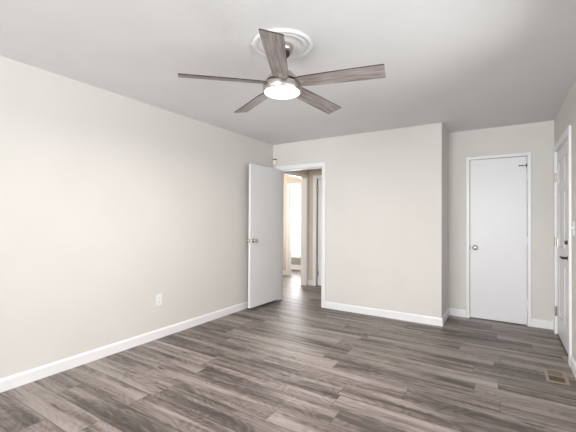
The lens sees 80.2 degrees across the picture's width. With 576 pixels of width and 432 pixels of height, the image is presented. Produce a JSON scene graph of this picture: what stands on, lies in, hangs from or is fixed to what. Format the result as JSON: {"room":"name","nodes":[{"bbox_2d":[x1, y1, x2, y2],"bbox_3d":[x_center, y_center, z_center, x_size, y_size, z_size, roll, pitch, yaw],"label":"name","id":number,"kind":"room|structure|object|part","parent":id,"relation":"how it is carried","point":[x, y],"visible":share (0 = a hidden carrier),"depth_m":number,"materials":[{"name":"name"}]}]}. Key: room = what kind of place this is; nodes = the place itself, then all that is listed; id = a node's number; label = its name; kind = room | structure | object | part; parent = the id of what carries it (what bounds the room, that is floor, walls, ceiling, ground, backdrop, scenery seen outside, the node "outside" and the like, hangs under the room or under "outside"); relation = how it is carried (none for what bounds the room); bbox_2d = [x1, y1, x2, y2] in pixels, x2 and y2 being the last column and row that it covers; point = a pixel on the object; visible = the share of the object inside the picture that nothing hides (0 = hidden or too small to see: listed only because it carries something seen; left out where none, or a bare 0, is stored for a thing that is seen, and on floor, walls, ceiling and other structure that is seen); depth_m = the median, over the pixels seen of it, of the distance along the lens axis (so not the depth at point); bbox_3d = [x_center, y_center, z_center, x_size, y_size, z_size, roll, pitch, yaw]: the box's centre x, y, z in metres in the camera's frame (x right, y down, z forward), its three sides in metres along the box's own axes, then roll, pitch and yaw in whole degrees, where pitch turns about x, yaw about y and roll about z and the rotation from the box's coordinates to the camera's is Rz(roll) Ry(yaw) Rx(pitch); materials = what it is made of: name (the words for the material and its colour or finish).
{"room":"empty bedroom","nodes":[
{"label":"empty bedroom","id":0,"kind":"room"},
{"bbox_2d":[0,56,272,378],"bbox_3d":[-2.556,0.046,1.826,0.100,2.440,8.773,0,-1,32],"label":"wall","id":1,"kind":"structure","parent":0,"point":[110,202],"depth_m":3.13,"materials":[{"name":"paint"}]},
{"bbox_2d":[0,301,247,392],"bbox_3d":[-2.547,1.218,1.733,0.014,0.095,8.653,0,-1,32],"label":"baseboard","id":2,"kind":"structure","parent":1,"relation":"attached to","point":[19,379],"depth_m":3.12,"materials":[{"name":"white paint"}]},
{"bbox_2d":[156,294,161,305],"bbox_3d":[-1.365,0.887,3.621,0.008,0.120,0.076,0,-1,32],"label":"wall outlet","id":3,"kind":"object","parent":1,"relation":"attached to","point":[158,296],"visible":1,"depth_m":3.61,"materials":[{"name":"white plastic"}]},
{"bbox_2d":[0,0,575,144],"bbox_3d":[-1.065,-1.206,2.723,6.700,0.100,12.150,0,-1,32],"label":"ceiling","id":4,"kind":"structure","parent":0,"point":[462,65],"depth_m":2.45,"materials":[{"name":"paint"}]},
{"bbox_2d":[252,28,312,59],"bbox_3d":[-0.038,-1.145,2.307,0.406,0.018,0.406,0,-1,32],"label":"ceiling medallion","id":5,"kind":"object","parent":4,"relation":"attached to","point":[302,44],"visible":0.52,"depth_m":2.26,"materials":[{"name":"white paint"}]},
{"bbox_2d":[178,28,385,113],"bbox_3d":[-0.007,-0.983,2.316,1.298,0.322,1.287,0,-1,32],"label":"ceiling fan","id":6,"kind":"object","parent":5,"relation":"hanging from","point":[281,83],"visible":1,"depth_m":2.19,"materials":[{"name":"wood"}]},
{"bbox_3d":[-0.410,-0.884,2.210,0.576,0.007,0.125,-1,14,-14],"label":"blade","id":7,"kind":"part","parent":6,"relation":"part of","materials":[{"name":"grey wood"}]},
{"bbox_3d":[-0.244,-0.879,2.628,0.125,0.007,0.576,-16,7,-32],"label":"blade","id":8,"kind":"part","parent":6,"relation":"part of","materials":[{"name":"brown wood"}]},
{"bbox_3d":[-0.064,-0.885,1.923,0.125,0.007,0.576,14,2,3],"label":"blade","id":9,"kind":"part","parent":6,"relation":"part of","materials":[{"name":"brown wood"}]},
{"bbox_3d":[0.205,-0.877,2.600,0.125,0.007,0.576,-18,-13,38],"label":"blade","id":10,"kind":"part","parent":6,"relation":"part of","materials":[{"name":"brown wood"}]},
{"bbox_3d":[0.317,-0.881,2.164,0.576,0.007,0.125,2,-14,22],"label":"blade","id":11,"kind":"part","parent":6,"relation":"part of","materials":[{"name":"grey wood"}]},
{"bbox_2d":[0,269,575,431],"bbox_3d":[-1.080,1.334,2.697,6.700,0.100,12.150,0,-1,32],"label":"floor","id":12,"kind":"structure","parent":0,"point":[292,363],"depth_m":2.68,"materials":[{"name":"grey wood"}]},
{"bbox_2d":[543,368,570,385],"bbox_3d":[2.176,1.301,2.778,0.148,0.005,0.280,0,-1,32],"label":"floor vent","id":13,"kind":"object","parent":12,"relation":"in","point":[551,375],"visible":1,"depth_m":2.77,"materials":[{"name":"beige metal"}]},
{"bbox_2d":[557,333,567,355],"bbox_3d":[2.801,1.308,3.391,0.119,0.012,0.917,0,-1,32],"label":"threshold","id":14,"kind":"object","parent":12,"relation":"on","point":[557,333],"visible":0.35,"depth_m":3.46,"materials":[{"name":"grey metal"}]},
{"bbox_2d":[283,175,300,270],"bbox_3d":[-0.246,0.122,7.972,2.300,2.440,0.100,0,-1,32],"label":"wall","id":15,"kind":"structure","parent":0,"point":[287,179],"depth_m":7.80,"materials":[{"name":"paint"}]},
{"bbox_2d":[286,182,300,274],"bbox_3d":[0.335,0.299,7.593,0.822,2.085,0.120,0,-1,32],"label":"door frame","id":16,"kind":"structure","parent":15,"relation":"attached to","point":[289,186],"depth_m":7.75,"materials":[{"name":"white paint"}]},
{"bbox_2d":[291,186,300,269],"bbox_3d":[0.206,0.133,8.692,2.300,2.440,0.100,0,-1,32],"label":"wall","id":17,"kind":"structure","parent":0,"point":[295,267],"depth_m":8.62,"materials":[{"name":"white paint"}]},
{"bbox_2d":[291,257,300,264],"bbox_3d":[0.379,1.137,8.495,1.600,0.170,0.025,0,-1,32],"label":"trim","id":18,"kind":"structure","parent":17,"relation":"attached to","point":[296,261],"depth_m":8.59,"materials":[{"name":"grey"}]},
{"bbox_2d":[291,188,300,257],"bbox_3d":[0.314,0.202,8.582,1.220,1.820,0.130,0,-1,32],"label":"window","id":19,"kind":"structure","parent":17,"relation":"in","point":[292,255],"depth_m":8.64,"materials":[{"name":"white paint"}]},
{"bbox_2d":[292,170,307,174],"bbox_3d":[0.013,0.105,6.128,0.100,2.440,1.247,0,-1,32],"label":"wall","id":20,"kind":"structure","parent":0,"point":[305,172],"depth_m":6.45,"materials":[{"name":"paint"}]},
{"bbox_2d":[284,171,307,285],"bbox_3d":[0.029,0.267,6.155,0.132,2.117,1.144,0,-1,32],"label":"door frame","id":21,"kind":"structure","parent":20,"relation":"attached to","point":[304,178],"depth_m":6.58,"materials":[{"name":"white paint"}]},
{"bbox_2d":[308,168,321,280],"bbox_3d":[1.302,0.113,6.113,2.300,2.440,0.100,0,-1,32],"label":"wall","id":22,"kind":"structure","parent":0,"point":[311,172],"depth_m":6.60,"materials":[{"name":"paint"}]},
{"bbox_2d":[313,175,321,285],"bbox_3d":[0.867,0.280,6.373,0.846,2.106,0.120,0,-1,32],"label":"door frame","id":23,"kind":"structure","parent":22,"relation":"attached to","point":[316,177],"depth_m":6.54,"materials":[{"name":"white paint"}]},
{"bbox_2d":[316,179,321,285],"bbox_3d":[0.843,0.308,6.334,0.704,2.024,0.105,0,-1,32],"label":"door","id":24,"kind":"structure","parent":22,"relation":"in","point":[319,188],"depth_m":6.50,"materials":[{"name":"white paint"}]},
{"bbox_2d":[273,122,442,317],"bbox_3d":[0.830,0.097,4.807,2.463,2.440,0.120,0,-1,32],"label":"wall","id":25,"kind":"structure","parent":0,"point":[384,188],"depth_m":4.47,"materials":[{"name":"paint"}]},
{"bbox_2d":[247,164,281,307],"bbox_3d":[-0.326,0.278,5.038,0.175,2.000,0.761,0,-1,34],"label":"door","id":26,"kind":"structure","parent":25,"relation":"in","point":[264,236],"depth_m":4.96,"materials":[{"name":"white paint"}]},
{"bbox_2d":[275,162,325,307],"bbox_3d":[0.205,0.271,5.197,0.871,2.092,0.160,0,-1,32],"label":"door frame","id":27,"kind":"structure","parent":25,"relation":"attached to","point":[319,165],"depth_m":4.93,"materials":[{"name":"white paint"}]},
{"bbox_2d":[325,301,442,326],"bbox_3d":[0.800,1.268,4.731,2.463,0.095,0.014,0,-1,32],"label":"baseboard","id":28,"kind":"structure","parent":25,"relation":"attached to","point":[423,319],"depth_m":4.42,"materials":[{"name":"white paint"}]},
{"bbox_2d":[443,125,447,314],"bbox_3d":[2.683,0.103,4.398,1.350,2.440,1.159,0,-1,32],"label":"wall","id":29,"kind":"structure","parent":0,"point":[445,133],"depth_m":4.38,"materials":[{"name":"paint"}]},
{"bbox_2d":[442,308,448,324],"bbox_3d":[1.994,1.271,4.331,0.014,0.095,0.579,0,-1,32],"label":"baseboard","id":30,"kind":"structure","parent":29,"relation":"attached to","point":[446,314],"depth_m":4.30,"materials":[{"name":"white paint"}]},
{"bbox_2d":[448,120,553,320],"bbox_3d":[2.660,0.102,4.342,1.130,2.440,0.120,0,-1,32],"label":"wall","id":31,"kind":"structure","parent":0,"point":[537,138],"depth_m":4.17,"materials":[{"name":"paint"}]},
{"bbox_2d":[466,152,530,326],"bbox_3d":[2.652,0.278,4.332,0.692,2.089,0.140,0,-1,32],"label":"door frame","id":32,"kind":"structure","parent":31,"relation":"attached to","point":[528,154],"depth_m":4.26,"materials":[{"name":"white paint"}]},
{"bbox_2d":[470,156,527,324],"bbox_3d":[2.624,0.293,4.277,0.627,2.036,0.105,0,-1,32],"label":"door","id":33,"kind":"structure","parent":31,"relation":"in","point":[498,187],"depth_m":4.29,"materials":[{"name":"white paint"}]},
{"bbox_2d":[449,308,553,329],"bbox_3d":[2.623,1.274,4.269,1.116,0.095,0.014,0,-1,32],"label":"baseboard","id":34,"kind":"structure","parent":31,"relation":"attached to","point":[545,324],"depth_m":4.07,"materials":[{"name":"white paint"}]},
{"bbox_2d":[554,78,575,361],"bbox_3d":[0.733,0.048,0.101,0.120,2.440,9.352,0,-1,32],"label":"wall","id":35,"kind":"structure","parent":0,"point":[566,116],"depth_m":2.95,"materials":[{"name":"paint"}]},
{"bbox_2d":[554,139,567,352],"bbox_3d":[2.758,0.290,3.446,0.106,2.015,0.933,0,-1,32],"label":"door","id":36,"kind":"structure","parent":35,"relation":"in","point":[561,177],"depth_m":3.49,"materials":[{"name":"white paint"}]},
{"bbox_3d":[2.874,-0.469,3.600,0.009,0.210,0.270,0,-1,32],"label":"panel","id":37,"kind":"part","parent":36,"relation":"part of","materials":[{"name":"white paint"}]},
{"bbox_3d":[2.871,0.041,3.595,0.009,0.550,0.270,0,-1,32],"label":"panel","id":38,"kind":"part","parent":36,"relation":"part of","materials":[{"name":"white paint"}]},
{"bbox_3d":[2.867,0.796,3.587,0.009,0.540,0.270,0,-1,32],"label":"panel","id":39,"kind":"part","parent":36,"relation":"part of","materials":[{"name":"white paint"}]},
{"bbox_3d":[2.667,-0.474,3.270,0.009,0.210,0.270,0,-1,32],"label":"panel","id":40,"kind":"part","parent":36,"relation":"part of","materials":[{"name":"white paint"}]},
{"bbox_3d":[2.664,0.036,3.265,0.009,0.550,0.270,0,-1,32],"label":"panel","id":41,"kind":"part","parent":36,"relation":"part of","materials":[{"name":"white paint"}]},
{"bbox_3d":[2.659,0.791,3.257,0.009,0.540,0.270,0,-1,32],"label":"panel","id":42,"kind":"part","parent":36,"relation":"part of","materials":[{"name":"white paint"}]},
{"bbox_2d":[554,125,571,365],"bbox_3d":[2.800,0.261,3.406,0.138,2.105,1.057,0,-1,32],"label":"door frame","id":43,"kind":"structure","parent":35,"relation":"attached to","point":[566,135],"depth_m":3.02,"materials":[{"name":"white paint"}]},
{"bbox_2d":[553,322,575,377],"bbox_3d":[0.634,1.220,0.068,0.014,0.095,9.218,0,-1,32],"label":"baseboard","id":44,"kind":"structure","parent":35,"relation":"attached to","point":[572,361],"depth_m":2.87,"materials":[{"name":"white paint"}]},
{"bbox_2d":[572,221,574,235],"bbox_3d":[2.410,0.106,2.896,0.014,0.120,0.072,0,-1,32],"label":"light switch","id":45,"kind":"object","parent":35,"relation":"attached to","point":[573,222],"visible":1,"depth_m":2.88,"materials":[{"name":"white plastic"}]}
]}

